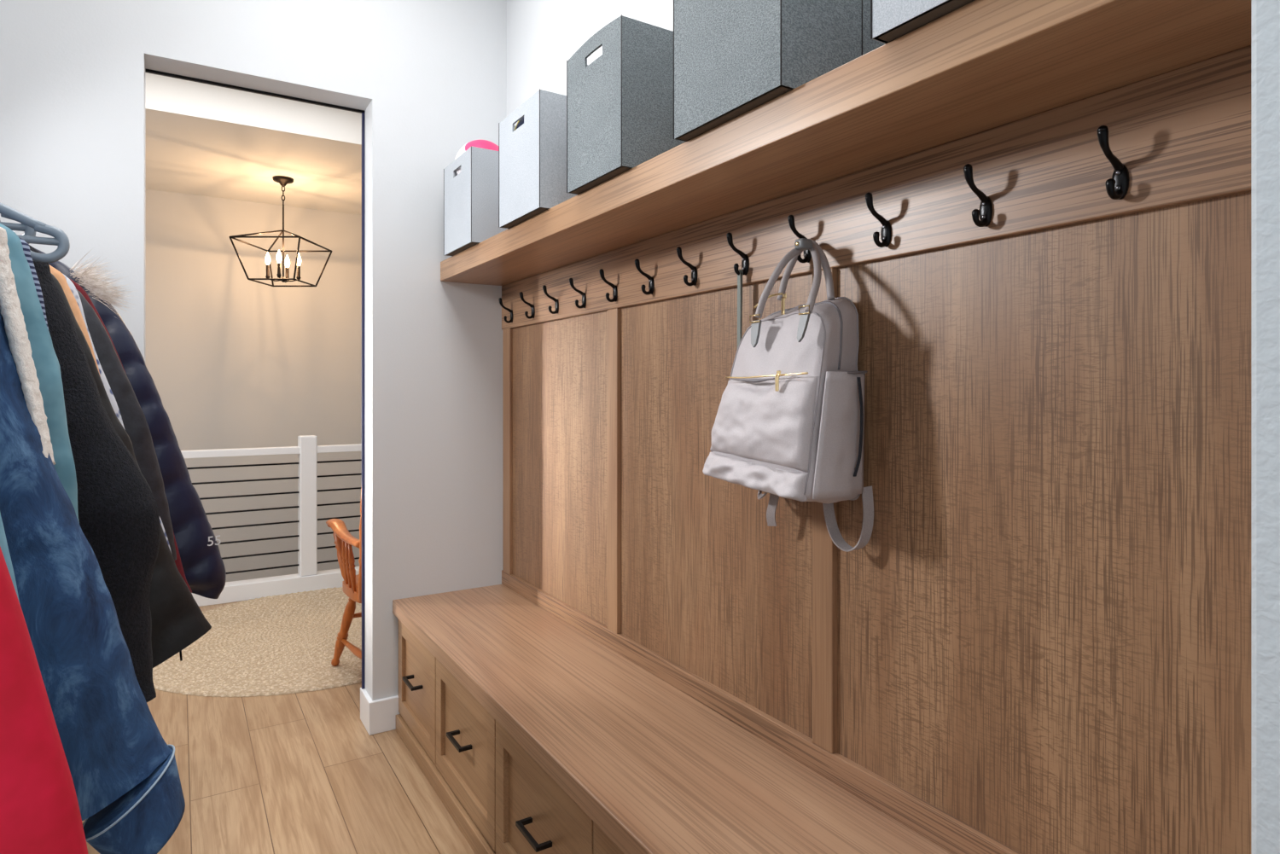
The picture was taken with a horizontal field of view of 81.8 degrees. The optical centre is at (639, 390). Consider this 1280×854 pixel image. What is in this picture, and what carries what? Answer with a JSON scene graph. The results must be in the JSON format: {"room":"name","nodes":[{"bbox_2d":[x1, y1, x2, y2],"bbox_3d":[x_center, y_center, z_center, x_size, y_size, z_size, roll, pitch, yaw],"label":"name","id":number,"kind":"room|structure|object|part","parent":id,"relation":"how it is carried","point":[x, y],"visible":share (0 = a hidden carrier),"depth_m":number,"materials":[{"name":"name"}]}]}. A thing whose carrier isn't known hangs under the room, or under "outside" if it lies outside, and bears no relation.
{"room":"mudroom","nodes":[
{"label":"mudroom","id":0,"kind":"room"},
{"bbox_2d":[0,0,506,700],"bbox_3d":[-1.520,-0.280,2.622,6.600,3.200,0.143,0,0,-32],"label":"wall","id":1,"kind":"structure","parent":0,"point":[428,78],"depth_m":2.86,"materials":[{"name":"white paint"}]},
{"bbox_2d":[145,68,365,113],"bbox_3d":[-1.414,-1.115,2.770,0.731,0.011,0.010,0,0,-32],"label":"trim","id":2,"kind":"structure","parent":1,"relation":"attached to","point":[149,71],"depth_m":2.75,"materials":[{"name":"black metal"}]},
{"bbox_2d":[361,110,365,689],"bbox_3d":[-1.109,0.040,2.962,0.011,2.311,0.012,0,0,-32],"label":"trim","id":3,"kind":"structure","parent":1,"relation":"attached to","point":[363,113],"depth_m":2.96,"materials":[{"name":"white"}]},
{"bbox_2d":[360,687,400,735],"bbox_3d":[-1.031,1.258,2.927,0.116,0.125,0.173,0,0,-32],"label":"baseboard","id":4,"kind":"structure","parent":1,"relation":"attached to","point":[378,716],"depth_m":2.86,"materials":[{"name":"white paint"}]},
{"bbox_2d":[145,189,361,581],"bbox_3d":[-3.645,0.970,6.024,6.600,5.100,0.120,0,0,-32],"label":"wall","id":5,"kind":"structure","parent":0,"point":[233,361],"depth_m":6.22,"materials":[{"name":"grey paint"}]},
{"bbox_2d":[145,72,361,215],"bbox_3d":[-3.115,-1.780,5.176,6.600,0.400,2.120,0,0,-32],"label":"ceiling","id":6,"kind":"structure","parent":0,"point":[201,139],"depth_m":4.80,"materials":[{"name":"white paint"}]},
{"bbox_2d":[229,175,331,286],"bbox_3d":[-2.661,-1.188,5.513,0.507,0.784,0.552,0,0,0],"label":"lantern chandelier","id":7,"kind":"object","parent":6,"relation":"hanging from","point":[283,181],"visible":1,"depth_m":5.49,"materials":[{"name":"brown metal"}]},
{"bbox_3d":[-2.661,-1.103,5.513,0.011,0.565,0.011,0,0,36],"label":"rod","id":8,"kind":"part","parent":7,"relation":"part of","materials":[{"name":"brown metal"}]},
{"bbox_3d":[-2.661,-1.452,5.513,0.021,0.149,0.021,0,0,13],"label":"chain","id":9,"kind":"part","parent":7,"relation":"part of","materials":[{"name":"brown metal"}]},
{"bbox_2d":[81,600,475,853],"bbox_3d":[-1.009,1.420,1.804,6.600,0.200,6.530,0,0,-32],"label":"floor","id":10,"kind":"structure","parent":0,"point":[297,773],"depth_m":2.49,"materials":[{"name":"brown wood"}]},
{"bbox_2d":[152,587,361,697],"bbox_3d":[-1.761,1.313,4.064,1.775,0.012,1.775,0,0,-32],"label":"braided rug","id":11,"kind":"object","parent":10,"relation":"on","point":[280,644],"visible":0.65,"depth_m":3.71,"materials":[{"name":"fabric"}]},
{"bbox_2d":[325,486,361,666],"bbox_3d":[-1.110,0.801,3.422,0.556,1.022,0.638,0,0,-32],"label":"wooden armchair","id":12,"kind":"object","parent":11,"relation":"on","point":[352,584],"visible":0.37,"depth_m":3.34,"materials":[{"name":"brown wood"}]},
{"bbox_3d":[-1.395,0.760,3.453,0.141,0.251,0.041,0,0,42],"label":"arm post","id":13,"kind":"part","parent":12,"relation":"part of","materials":[{"name":"brown wood"}]},
{"bbox_3d":[-1.331,0.639,3.324,0.076,0.057,0.572,0,0,-32],"label":"arm","id":14,"kind":"part","parent":12,"relation":"part of","materials":[{"name":"brown wood"}]},
{"bbox_3d":[-1.385,1.109,3.472,0.195,0.407,0.050,0,0,34],"label":"leg","id":15,"kind":"part","parent":12,"relation":"part of","materials":[{"name":"brown wood"}]},
{"bbox_3d":[-1.102,0.895,3.409,0.476,0.040,0.470,0,0,-32],"label":"seat","id":16,"kind":"part","parent":12,"relation":"part of","materials":[{"name":"brown wood"}]},
{"bbox_3d":[-1.153,0.625,3.087,0.041,0.534,0.115,0,0,-32],"label":"post","id":17,"kind":"part","parent":12,"relation":"part of","materials":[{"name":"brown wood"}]},
{"bbox_2d":[191,566,359,606],"bbox_3d":[-2.723,1.268,4.548,6.600,0.105,0.120,0,0,-32],"label":"trim","id":18,"kind":"structure","parent":10,"relation":"on","point":[240,590],"depth_m":4.73,"materials":[{"name":"white paint"}]},
{"bbox_2d":[180,435,361,576],"bbox_3d":[-2.723,0.757,4.548,6.560,0.915,0.104,0,0,-32],"label":"stair railing","id":19,"kind":"object","parent":18,"relation":"on","point":[307,449],"visible":0.24,"depth_m":4.82,"materials":[{"name":"white paint"}]},
{"bbox_3d":[-2.723,0.393,4.548,6.560,0.045,0.090,0,0,-32],"label":"rail","id":20,"kind":"part","parent":19,"relation":"part of","materials":[{"name":"white paint"}]},
{"bbox_3d":[-2.194,0.757,4.878,0.104,0.915,0.104,0,0,-32],"label":"post","id":21,"kind":"part","parent":19,"relation":"part of","materials":[{"name":"white paint"}]},
{"bbox_2d":[398,619,436,764],"bbox_3d":[-0.639,1.065,2.789,0.476,0.389,0.494,0,0,-32],"label":"drawer","id":22,"kind":"object","parent":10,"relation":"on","point":[416,663],"visible":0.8,"depth_m":2.68,"materials":[{"name":"brown wood"}]},
{"bbox_3d":[-0.823,1.058,2.674,0.041,0.011,0.124,0,0,-32],"label":"handle","id":23,"kind":"part","parent":22,"relation":"part of","materials":[{"name":"black metal"}]},
{"bbox_3d":[-0.800,1.070,2.688,0.007,0.256,0.378,0,0,-32],"label":"inset panel","id":24,"kind":"part","parent":22,"relation":"part of","materials":[{"name":"brown wood"}]},
{"bbox_2d":[395,714,495,853],"bbox_3d":[-0.189,1.291,1.734,0.084,0.058,2.741,0,0,-32],"label":"plinth","id":25,"kind":"object","parent":10,"relation":"on","point":[465,823],"visible":0.49,"depth_m":2.35,"materials":[{"name":"brown wood"}]},
{"bbox_2d":[436,658,495,851],"bbox_3d":[-0.362,1.065,2.346,0.476,0.389,0.547,0,0,-32],"label":"drawer","id":26,"kind":"object","parent":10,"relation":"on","point":[465,730],"visible":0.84,"depth_m":2.22,"materials":[{"name":"brown wood"}]},
{"bbox_3d":[-0.546,1.058,2.231,0.041,0.011,0.124,0,0,-32],"label":"handle","id":27,"kind":"part","parent":26,"relation":"part of","materials":[{"name":"black metal"}]},
{"bbox_3d":[-0.524,1.070,2.245,0.007,0.256,0.431,0,0,-32],"label":"inset panel","id":28,"kind":"part","parent":26,"relation":"part of","materials":[{"name":"brown wood"}]},
{"bbox_2d":[495,720,593,853],"bbox_3d":[-0.070,1.065,1.878,0.476,0.389,0.553,0,0,-32],"label":"drawer","id":29,"kind":"object","parent":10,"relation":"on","point":[534,815],"visible":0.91,"depth_m":1.81,"materials":[{"name":"brown wood"}]},
{"bbox_3d":[-0.254,1.058,1.763,0.041,0.011,0.124,0,0,-32],"label":"handle","id":30,"kind":"part","parent":29,"relation":"part of","materials":[{"name":"black metal"}]},
{"bbox_3d":[-0.231,1.070,1.777,0.007,0.256,0.437,0,0,-32],"label":"inset panel","id":31,"kind":"part","parent":29,"relation":"part of","materials":[{"name":"brown wood"}]},
{"bbox_2d":[593,821,624,853],"bbox_3d":[0.224,1.065,1.409,0.476,0.389,0.550,0,0,-32],"label":"drawer","id":32,"kind":"object","parent":10,"relation":"on","point":[602,844],"visible":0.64,"depth_m":1.50,"materials":[{"name":"brown wood"}]},
{"bbox_3d":[0.516,1.066,0.941,0.476,0.389,0.548,0,0,-32],"label":"cabinet","id":33,"kind":"object","parent":10,"relation":"on","visible":0},
{"bbox_2d":[392,584,953,853],"bbox_3d":[-0.037,0.844,1.838,0.468,0.052,2.757,0,0,-32],"label":"bench","id":34,"kind":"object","parent":33,"relation":"on","point":[656,769],"depth_m":1.70,"materials":[{"name":"brown wood"}]},
{"bbox_2d":[506,0,673,125],"bbox_3d":[0.586,-0.280,1.402,0.120,3.200,4.157,0,0,-32],"label":"wall","id":35,"kind":"structure","parent":0,"point":[543,35],"depth_m":2.74,"materials":[{"name":"white paint"}]},
{"bbox_2d":[440,0,1251,285],"bbox_3d":[0.044,-0.479,1.888,0.283,0.078,2.756,0,0,-32],"label":"wall shelf","id":36,"kind":"object","parent":35,"relation":"attached to","point":[980,66],"visible":0.8,"depth_m":1.18,"materials":[{"name":"brown wood"}]},
{"bbox_2d":[443,145,507,255],"bbox_3d":[-0.551,-0.685,2.788,0.287,0.333,0.314,0,0,-32],"label":"storage bin","id":37,"kind":"object","parent":36,"relation":"on","point":[470,196],"visible":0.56,"depth_m":2.63,"materials":[{"name":"grey fabric"}]},
{"bbox_2d":[454,139,498,175],"bbox_3d":[-0.599,-0.843,2.809,0.208,0.208,0.208,0,0,-32],"label":"ball","id":38,"kind":"object","parent":37,"relation":"in","point":[479,143],"visible":0.24,"depth_m":2.74,"materials":[{"name":"pink plastic"}]},
{"bbox_2d":[498,89,577,228],"bbox_3d":[-0.246,-0.685,2.300,0.287,0.333,0.314,0,0,-32],"label":"storage bin","id":39,"kind":"object","parent":36,"relation":"on","point":[532,156],"visible":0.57,"depth_m":2.14,"materials":[{"name":"grey fabric"}]},
{"bbox_3d":[-0.278,-0.600,2.302,0.146,0.146,0.146,0,0,-32],"label":"ball","id":40,"kind":"object","parent":39,"relation":"in","visible":0},
{"bbox_2d":[514,116,523,130],"bbox_3d":[-0.289,-0.780,2.319,0.216,0.216,0.216,0,0,-32],"label":"ball","id":41,"kind":"object","parent":40,"relation":"on","point":[520,122],"visible":0.02,"depth_m":2.25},
{"bbox_2d":[566,14,685,194],"bbox_3d":[0.003,-0.698,1.900,0.287,0.357,0.282,0,0,-32],"label":"storage bin","id":42,"kind":"object","parent":36,"relation":"on","point":[619,105],"visible":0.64,"depth_m":1.77,"materials":[{"name":"grey fabric"}]},
{"bbox_2d":[673,0,885,141],"bbox_3d":[0.275,-0.689,1.466,0.287,0.339,0.324,0,0,-32],"label":"storage bin","id":43,"kind":"object","parent":36,"relation":"on","point":[731,58],"visible":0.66,"depth_m":1.35,"materials":[{"name":"grey fabric"}]},
{"bbox_2d":[870,0,974,43],"bbox_3d":[0.545,-0.685,1.033,0.287,0.333,0.316,0,0,-32],"label":"storage bin","id":44,"kind":"object","parent":36,"relation":"on","point":[890,20],"visible":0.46,"depth_m":1.05,"materials":[{"name":"grey fabric"}]},
{"bbox_2d":[501,45,1251,853],"bbox_3d":[0.155,0.189,1.958,0.022,1.258,2.757,0,0,-32],"label":"panelling","id":45,"kind":"object","parent":35,"relation":"attached to","point":[1038,641],"visible":0.98,"depth_m":1.28,"materials":[{"name":"brown wood"}]},
{"bbox_2d":[498,297,512,323],"bbox_3d":[-0.547,-0.324,3.007,0.059,0.100,0.023,0,0,-32],"label":"coat hook","id":46,"kind":"object","parent":45,"relation":"attached to","point":[500,300],"visible":1,"depth_m":3.01,"materials":[{"name":"black metal"}]},
{"bbox_3d":[-0.526,-0.302,3.020,0.008,0.052,0.023,0,0,-32],"label":"plate","id":47,"kind":"part","parent":46,"relation":"part of","materials":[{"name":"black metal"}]},
{"bbox_2d":[519,291,535,319],"bbox_3d":[-0.433,-0.324,2.825,0.059,0.100,0.023,0,0,-32],"label":"coat hook","id":48,"kind":"object","parent":45,"relation":"attached to","point":[532,308],"visible":1,"depth_m":2.82,"materials":[{"name":"black metal"}]},
{"bbox_3d":[-0.412,-0.302,2.838,0.008,0.052,0.023,0,0,-32],"label":"plate","id":49,"kind":"part","parent":48,"relation":"part of","materials":[{"name":"black metal"}]},
{"bbox_2d":[542,285,558,314],"bbox_3d":[-0.321,-0.324,2.646,0.059,0.100,0.023,0,0,-32],"label":"coat hook","id":50,"kind":"object","parent":45,"relation":"attached to","point":[544,288],"visible":1,"depth_m":2.65,"materials":[{"name":"black metal"}]},
{"bbox_3d":[-0.300,-0.302,2.659,0.008,0.052,0.023,0,0,-32],"label":"plate","id":51,"kind":"part","parent":50,"relation":"part of","materials":[{"name":"black metal"}]},
{"bbox_3d":[-0.306,0.252,2.709,0.007,1.024,0.824,0,0,-32],"label":"panel","id":52,"kind":"part","parent":45,"relation":"part of","materials":[{"name":"brown wood"}]},
{"bbox_2d":[569,278,586,308],"bbox_3d":[-0.210,-0.324,2.468,0.059,0.100,0.023,0,0,-32],"label":"coat hook","id":53,"kind":"object","parent":45,"relation":"attached to","point":[571,281],"visible":1,"depth_m":2.47,"materials":[{"name":"black metal"}]},
{"bbox_3d":[-0.189,-0.302,2.482,0.008,0.052,0.023,0,0,-32],"label":"plate","id":54,"kind":"part","parent":53,"relation":"part of","materials":[{"name":"black metal"}]},
{"bbox_2d":[599,268,617,302],"bbox_3d":[-0.100,-0.324,2.291,0.059,0.100,0.023,0,0,-32],"label":"coat hook","id":55,"kind":"object","parent":45,"relation":"attached to","point":[601,271],"visible":1,"depth_m":2.29,"materials":[{"name":"black metal"}]},
{"bbox_3d":[-0.079,-0.302,2.304,0.008,0.052,0.023,0,0,-32],"label":"plate","id":56,"kind":"part","parent":55,"relation":"part of","materials":[{"name":"black metal"}]},
{"bbox_2d":[634,258,654,295],"bbox_3d":[0.011,-0.324,2.115,0.059,0.100,0.023,0,0,-32],"label":"coat hook","id":57,"kind":"object","parent":45,"relation":"attached to","point":[651,283],"visible":1,"depth_m":2.12,"materials":[{"name":"black metal"}]},
{"bbox_3d":[0.032,-0.302,2.128,0.008,0.052,0.023,0,0,-32],"label":"plate","id":58,"kind":"part","parent":57,"relation":"part of","materials":[{"name":"black metal"}]},
{"bbox_2d":[676,246,697,286],"bbox_3d":[0.121,-0.324,1.938,0.059,0.100,0.023,0,0,-32],"label":"coat hook","id":59,"kind":"object","parent":45,"relation":"attached to","point":[694,270],"visible":1,"depth_m":1.94,"materials":[{"name":"black metal"}]},
{"bbox_3d":[0.142,-0.302,1.952,0.008,0.052,0.023,0,0,-32],"label":"plate","id":60,"kind":"part","parent":59,"relation":"part of","materials":[{"name":"black metal"}]},
{"bbox_3d":[0.164,0.252,1.956,0.007,1.024,0.841,0,0,-32],"label":"panel","id":61,"kind":"part","parent":45,"relation":"part of","materials":[{"name":"brown wood"}]},
{"bbox_2d":[726,232,749,275],"bbox_3d":[0.230,-0.324,1.763,0.059,0.100,0.023,0,0,-32],"label":"coat hook","id":62,"kind":"object","parent":45,"relation":"attached to","point":[745,262],"visible":1,"depth_m":1.76,"materials":[{"name":"black metal"}]},
{"bbox_2d":[737,269,742,348],"bbox_3d":[0.238,-0.184,1.770,0.009,0.208,0.016,0,0,-32],"label":"strap","id":63,"kind":"object","parent":62,"relation":"hanging from","point":[739,277],"visible":0.9,"depth_m":1.77,"materials":[{"name":"grey leather"}]},
{"bbox_3d":[0.252,-0.302,1.776,0.008,0.052,0.023,0,0,-32],"label":"plate","id":64,"kind":"part","parent":62,"relation":"part of","materials":[{"name":"black metal"}]},
{"bbox_3d":[0.155,0.789,1.958,0.022,0.058,2.757,0,0,-32],"label":"rail","id":65,"kind":"part","parent":45,"relation":"part of","materials":[{"name":"brown wood"}]},
{"bbox_2d":[787,215,811,263],"bbox_3d":[0.341,-0.324,1.586,0.059,0.100,0.023,0,0,-32],"label":"coat hook","id":66,"kind":"object","parent":45,"relation":"attached to","point":[807,255],"visible":0.71,"depth_m":1.58,"materials":[{"name":"black metal"}]},
{"bbox_2d":[702,238,873,552],"bbox_3d":[0.290,-0.001,1.544,0.199,0.638,0.367,0,0,-32],"label":"backpack","id":67,"kind":"object","parent":66,"relation":"hanging from","point":[789,421],"visible":1,"depth_m":1.44,"materials":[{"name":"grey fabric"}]},
{"bbox_3d":[0.267,-0.188,1.546,0.067,0.029,0.009,0,0,35],"label":"zip pull","id":68,"kind":"part","parent":67,"relation":"part of","materials":[{"name":"gold metal"}]},
{"bbox_3d":[0.268,-0.018,1.435,0.008,0.040,0.011,0,0,-32],"label":"zip pull","id":69,"kind":"part","parent":67,"relation":"part of","materials":[{"name":"gold metal"}]},
{"bbox_3d":[0.295,-0.176,1.514,0.008,0.044,0.011,0,0,-32],"label":"zip pull","id":70,"kind":"part","parent":67,"relation":"part of","materials":[{"name":"gold metal"}]},
{"bbox_3d":[0.329,-0.231,1.497,0.127,0.171,0.157,0,0,-32],"label":"handle","id":71,"kind":"part","parent":67,"relation":"part of","materials":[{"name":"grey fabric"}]},
{"bbox_3d":[0.354,-0.250,1.551,0.039,0.139,0.163,0,0,-32],"label":"handle","id":72,"kind":"part","parent":67,"relation":"part of","materials":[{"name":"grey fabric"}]},
{"bbox_3d":[0.362,-0.302,1.600,0.008,0.052,0.023,0,0,-32],"label":"plate","id":73,"kind":"part","parent":66,"relation":"part of","materials":[{"name":"black metal"}]},
{"bbox_3d":[0.155,-0.348,1.958,0.022,0.184,2.757,0,0,-32],"label":"hook rail","id":74,"kind":"part","parent":45,"relation":"part of","materials":[{"name":"brown wood"}]},
{"bbox_2d":[864,192,891,247],"bbox_3d":[0.451,-0.324,1.409,0.059,0.100,0.023,0,0,-32],"label":"coat hook","id":75,"kind":"object","parent":45,"relation":"attached to","point":[886,232],"visible":1,"depth_m":1.41,"materials":[{"name":"black metal"}]},
{"bbox_3d":[0.472,-0.302,1.422,0.008,0.052,0.023,0,0,-32],"label":"plate","id":76,"kind":"part","parent":75,"relation":"part of","materials":[{"name":"black metal"}]},
{"bbox_2d":[963,163,992,226],"bbox_3d":[0.561,-0.324,1.234,0.059,0.100,0.023,0,0,-32],"label":"coat hook","id":77,"kind":"object","parent":45,"relation":"attached to","point":[981,218],"visible":1,"depth_m":1.24,"materials":[{"name":"black metal"}]},
{"bbox_3d":[0.582,-0.302,1.247,0.008,0.052,0.023,0,0,-32],"label":"plate","id":78,"kind":"part","parent":77,"relation":"part of","materials":[{"name":"black metal"}]},
{"bbox_3d":[0.637,0.252,1.199,0.007,1.024,0.842,0,0,-32],"label":"panel","id":79,"kind":"part","parent":45,"relation":"part of","materials":[{"name":"brown wood"}]},
{"bbox_2d":[1096,125,1129,199],"bbox_3d":[0.672,-0.324,1.056,0.059,0.100,0.023,0,0,-32],"label":"coat hook","id":80,"kind":"object","parent":45,"relation":"attached to","point":[1117,187],"visible":1,"depth_m":1.06,"materials":[{"name":"black metal"}]},
{"bbox_3d":[0.693,-0.302,1.069,0.008,0.052,0.023,0,0,-32],"label":"plate","id":81,"kind":"part","parent":80,"relation":"part of","materials":[{"name":"black metal"}]},
{"bbox_2d":[1251,0,1279,853],"bbox_3d":[1.018,-0.280,0.047,0.583,3.200,1.400,0,0,-32],"label":"wall","id":82,"kind":"structure","parent":0,"point":[1265,14],"depth_m":0.48,"materials":[{"name":"white paint"}]},
{"bbox_3d":[0.744,-0.280,-1.021,2.420,3.200,0.120,0,0,-32],"label":"wall","id":83,"kind":"structure","parent":0,"visible":0},
{"bbox_3d":[-0.608,-0.390,0.275,0.028,0.028,3.490,0,0,-32],"label":"closet rod","id":84,"kind":"object","parent":83,"relation":"attached to","visible":0},
{"bbox_2d":[0,213,36,244],"bbox_3d":[-1.034,-0.307,0.957,0.394,0.210,0.014,0,0,-32],"label":"clothes hanger","id":85,"kind":"object","parent":84,"relation":"hanging from","point":[28,230],"visible":0.19,"depth_m":1.05,"materials":[{"name":"blue plastic"}]},
{"bbox_2d":[0,202,69,262],"bbox_3d":[-1.003,-0.294,0.906,0.482,0.236,0.014,0,0,-32],"label":"clothes hanger","id":86,"kind":"object","parent":84,"relation":"hanging from","point":[61,239],"visible":0.82,"depth_m":1.01,"materials":[{"name":"blue plastic"}]},
{"bbox_3d":[-1.363,-0.284,1.483,0.354,0.255,0.014,0,0,-32],"label":"clothes hanger","id":87,"kind":"object","parent":84,"relation":"hanging from","visible":0},
{"bbox_2d":[76,289,176,560],"bbox_3d":[-1.361,0.089,1.483,0.731,0.762,0.103,0,0,-30],"label":"jacket","id":88,"kind":"object","parent":87,"relation":"hanging from","point":[135,423],"visible":0.17,"depth_m":1.61,"materials":[{"name":"grey fabric"}]},
{"bbox_3d":[-0.642,-0.284,0.330,0.354,0.255,0.014,0,0,-32],"label":"clothes hanger","id":89,"kind":"object","parent":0,"visible":0},
{"bbox_2d":[0,546,88,853],"bbox_3d":[-0.643,0.110,0.330,0.654,0.720,0.097,0,0,-32],"label":"jacket","id":90,"kind":"object","parent":89,"relation":"hanging from","point":[40,812],"visible":1,"depth_m":0.47,"materials":[{"name":"fabric"}]},
{"bbox_3d":[-0.833,-0.284,0.635,0.354,0.255,0.014,0,0,-32],"label":"clothes hanger","id":91,"kind":"object","parent":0,"visible":0},
{"bbox_2d":[0,226,185,853],"bbox_3d":[-0.829,0.132,0.637,0.745,0.764,0.121,0,0,-32],"label":"denim jacket","id":92,"kind":"object","parent":91,"relation":"hanging from","point":[125,777],"visible":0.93,"depth_m":0.76,"materials":[{"name":"blue fabric"}]},
{"bbox_3d":[-1.066,-0.284,1.008,0.354,0.255,0.014,0,0,-32],"label":"clothes hanger","id":93,"kind":"object","parent":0,"visible":0},
{"bbox_2d":[29,244,160,702],"bbox_3d":[-1.067,0.120,1.010,0.693,0.799,0.128,0,0,-32],"label":"jacket","id":94,"kind":"object","parent":93,"relation":"hanging from","point":[118,510],"visible":0.34,"depth_m":1.12,"materials":[{"name":"black fabric"}]},
{"bbox_3d":[-1.426,-0.284,1.585,0.354,0.255,0.014,0,0,-32],"label":"clothes hanger","id":95,"kind":"object","parent":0,"visible":0},
{"bbox_2d":[69,278,191,593],"bbox_3d":[-1.427,0.107,1.586,0.797,0.834,0.094,0,0,-32],"label":"vest","id":96,"kind":"object","parent":95,"relation":"hanging from","point":[178,563],"visible":0.05,"depth_m":1.72,"materials":[{"name":"fabric"}]},
{"bbox_3d":[-1.501,-0.284,1.704,0.354,0.255,0.014,0,0,-32],"label":"clothes hanger","id":97,"kind":"object","parent":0,"visible":0},
{"bbox_2d":[30,245,226,599],"bbox_3d":[-1.499,0.175,1.703,0.953,1.050,0.152,0,0,-32],"label":"coat","id":98,"kind":"object","parent":97,"relation":"hanging from","point":[203,566],"visible":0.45,"depth_m":1.85,"materials":[{"name":"blue fabric"}]},
{"bbox_3d":[-1.306,-0.259,1.810,0.143,0.175,0.123,0,0,-32],"label":"fur trim","id":99,"kind":"part","parent":98,"relation":"part of","materials":[{"name":"beige fur"}]},
{"bbox_2d":[207,535,221,546],"bbox_3d":[-1.086,0.384,1.885,0.001,0.024,0.030,0,0,44],"label":"print","id":100,"kind":"object","parent":98,"relation":"attached to","point":[209,540],"depth_m":1.88},
{"bbox_3d":[-0.727,-0.284,0.465,0.354,0.255,0.014,0,0,-32],"label":"clothes hanger","id":101,"kind":"object","parent":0,"visible":0},
{"bbox_2d":[0,512,20,605],"bbox_3d":[-0.727,0.110,0.466,0.576,0.720,0.104,0,0,-32],"label":"shirt","id":102,"kind":"object","parent":101,"relation":"hanging from","point":[3,544],"visible":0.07,"depth_m":0.60,"materials":[{"name":"fabric"}]},
{"bbox_3d":[-1.236,-0.284,1.280,0.354,0.255,0.014,0,0,-32],"label":"clothes hanger","id":103,"kind":"object","parent":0,"visible":0},
{"bbox_2d":[49,265,100,376],"bbox_3d":[-1.236,-0.061,1.279,0.532,0.462,0.094,0,0,-34],"label":"sweater","id":104,"kind":"object","parent":103,"relation":"hanging from","point":[60,276],"visible":0.12,"depth_m":1.38,"materials":[{"name":"fabric"}]},
{"bbox_3d":[-1.289,-0.284,1.364,0.354,0.255,0.014,0,0,-32],"label":"clothes hanger","id":105,"kind":"object","parent":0,"visible":0},
{"bbox_2d":[64,274,171,552],"bbox_3d":[-1.289,0.053,1.364,0.731,0.678,0.094,0,0,-32],"label":"shirt","id":106,"kind":"object","parent":105,"relation":"hanging from","point":[108,391],"visible":0.07,"depth_m":1.49,"materials":[{"name":"white fabric"}]},
{"bbox_3d":[-1.172,-0.284,1.178,0.354,0.255,0.014,0,0,-32],"label":"clothes hanger","id":107,"kind":"object","parent":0,"visible":0},
{"bbox_2d":[51,273,211,668],"bbox_3d":[-1.171,0.155,1.177,0.846,0.850,0.111,0,0,-32],"label":"coat","id":108,"kind":"object","parent":107,"relation":"hanging from","point":[178,621],"visible":0.14,"depth_m":1.33,"materials":[{"name":"black fabric"}]},
{"bbox_3d":[-0.976,-0.284,0.864,0.354,0.255,0.014,0,0,-32],"label":"clothes hanger","id":109,"kind":"object","parent":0,"visible":0},
{"bbox_2d":[17,236,49,331],"bbox_3d":[-0.977,0.076,0.865,0.500,0.688,0.096,0,0,-30],"label":"striped shirt","id":110,"kind":"object","parent":109,"relation":"hanging from","point":[26,250],"visible":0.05,"depth_m":0.97,"materials":[{"name":"blue fabric"}]},
{"bbox_3d":[-0.918,-0.284,0.771,0.354,0.255,0.014,0,0,-32],"label":"clothes hanger","id":111,"kind":"object","parent":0,"visible":0},
{"bbox_2d":[0,223,79,523],"bbox_3d":[-0.918,0.104,0.770,0.534,0.733,0.105,0,0,-32],"label":"jacket","id":112,"kind":"object","parent":111,"relation":"hanging from","point":[46,363],"visible":0.27,"depth_m":0.88,"materials":[{"name":"teal cloth"}]}
]}

